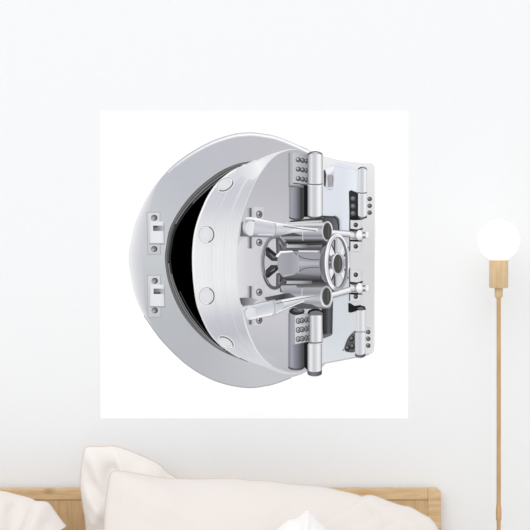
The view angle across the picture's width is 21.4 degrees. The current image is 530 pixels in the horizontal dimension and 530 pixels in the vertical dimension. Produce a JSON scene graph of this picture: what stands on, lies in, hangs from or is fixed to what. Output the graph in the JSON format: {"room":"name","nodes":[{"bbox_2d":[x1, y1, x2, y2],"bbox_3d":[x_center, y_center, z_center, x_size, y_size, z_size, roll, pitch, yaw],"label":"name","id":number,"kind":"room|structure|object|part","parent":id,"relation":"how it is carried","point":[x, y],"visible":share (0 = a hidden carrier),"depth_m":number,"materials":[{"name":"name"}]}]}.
{"room":"bedroom","nodes":[
{"label":"bedroom","id":0,"kind":"room"},
{"bbox_2d":[0,0,529,529],"bbox_3d":[0.000,0.155,3.560,6.000,2.700,0.120,0,0,0],"label":"wall","id":1,"kind":"structure","parent":0,"point":[459,69],"depth_m":3.50,"materials":[{"name":"white paint"}]},
{"bbox_2d":[100,111,407,418],"bbox_3d":[-0.027,-0.001,3.499,0.769,0.769,0.002,0,0,0],"label":"wall decal","id":2,"kind":"object","parent":1,"relation":"attached to","point":[254,264],"visible":1,"depth_m":3.50,"materials":[{"name":"white plastic"}]},
{"bbox_3d":[-0.136,-0.010,3.499,0.228,0.504,0.001,0,0,0],"label":"dark doorway","id":3,"kind":"part","parent":2,"relation":"part of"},
{"bbox_3d":[-0.079,-0.012,3.499,0.524,0.640,0.001,0,0,0],"label":"vault frame","id":4,"kind":"part","parent":2,"relation":"part of","materials":[{"name":"silver metal"}]},
{"bbox_3d":[-0.033,0.101,3.499,0.061,0.101,0.001,0,0,0],"label":"printed strap plate","id":5,"kind":"part","parent":2,"relation":"part of","materials":[{"name":"silver metal"}]},
{"bbox_3d":[-0.033,-0.092,3.499,0.060,0.106,0.001,0,0,0],"label":"printed strap plate","id":6,"kind":"part","parent":2,"relation":"part of","materials":[{"name":"silver metal"}]},
{"bbox_3d":[0.047,-0.008,3.499,0.458,0.564,0.001,0,0,0],"label":"round door","id":7,"kind":"part","parent":2,"relation":"part of","materials":[{"name":"silver metal"}]},
{"bbox_3d":[0.000,1.555,1.200,6.000,0.100,4.600,0,0,0],"label":"floor","id":8,"kind":"structure","parent":0,"visible":0},
{"bbox_2d":[0,487,440,529],"bbox_3d":[-0.257,1.030,2.444,1.383,0.951,2.088,0,0,0],"label":"bed","id":9,"kind":"object","parent":8,"relation":"on","point":[66,502],"visible":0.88,"depth_m":3.46,"materials":[{"name":"brown wood"}]},
{"bbox_3d":[-0.257,0.567,3.473,1.318,0.026,0.030,0,0,0],"label":"rail","id":10,"kind":"part","parent":9,"relation":"part of","materials":[{"name":"brown wood"}]},
{"bbox_3d":[-0.257,0.903,3.470,1.319,0.644,0.021,0,0,0],"label":"headboard panel","id":11,"kind":"part","parent":9,"relation":"part of","materials":[{"name":"brown wood"}]},
{"bbox_3d":[0.419,1.030,3.473,0.032,0.951,0.030,0,0,0],"label":"post","id":12,"kind":"part","parent":9,"relation":"part of","materials":[{"name":"brown wood"}]},
{"bbox_3d":[-0.257,1.040,2.456,1.313,0.269,1.992,0,0,0],"label":"mattress","id":13,"kind":"object","parent":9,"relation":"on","visible":0},
{"bbox_2d":[0,491,65,529],"bbox_3d":[-0.657,0.703,3.206,0.408,0.382,0.140,0,0,0],"label":"pillow","id":14,"kind":"object","parent":13,"relation":"on","point":[17,512],"visible":1,"depth_m":3.20,"materials":[{"name":"beige fabric"}]},
{"bbox_2d":[80,446,176,529],"bbox_3d":[-0.284,0.666,3.344,0.322,0.464,0.132,0,0,0],"label":"pillow","id":15,"kind":"object","parent":13,"relation":"on","point":[97,463],"visible":0.48,"depth_m":3.34,"materials":[{"name":"beige fabric"}]},
{"bbox_2d":[104,470,438,529],"bbox_3d":[0.020,0.681,3.164,0.775,0.423,0.178,0,0,0],"label":"pillow","id":16,"kind":"object","parent":13,"relation":"on","point":[134,501],"visible":1,"depth_m":3.15,"materials":[{"name":"beige fabric"}]},
{"bbox_2d":[277,510,326,529],"bbox_3d":[0.089,0.706,2.936,0.299,0.375,0.156,0,0,0],"label":"pillow","id":17,"kind":"object","parent":13,"relation":"on","point":[306,520],"visible":1,"depth_m":2.94,"materials":[{"name":"white fabric"}]},
{"bbox_2d":[478,220,519,529],"bbox_3d":[0.557,0.698,3.340,0.264,1.614,0.264,0,0,0],"label":"floor lamp","id":18,"kind":"object","parent":8,"relation":"on","point":[498,240],"visible":1,"depth_m":3.32,"materials":[{"name":"brown wood"}]},
{"bbox_2d":[489,260,507,296],"bbox_3d":[0.557,0.033,3.340,0.045,0.088,0.045,0,0,0],"label":"socket","id":19,"kind":"object","parent":18,"relation":"attached to","point":[498,269],"depth_m":3.32,"materials":[{"name":"brown wood"}]},
{"bbox_3d":[0.557,-0.059,3.340,0.099,0.100,0.099,0,0,0],"label":"bulb","id":20,"kind":"part","parent":18,"relation":"part of","materials":[{"name":"white glass"}]}
]}

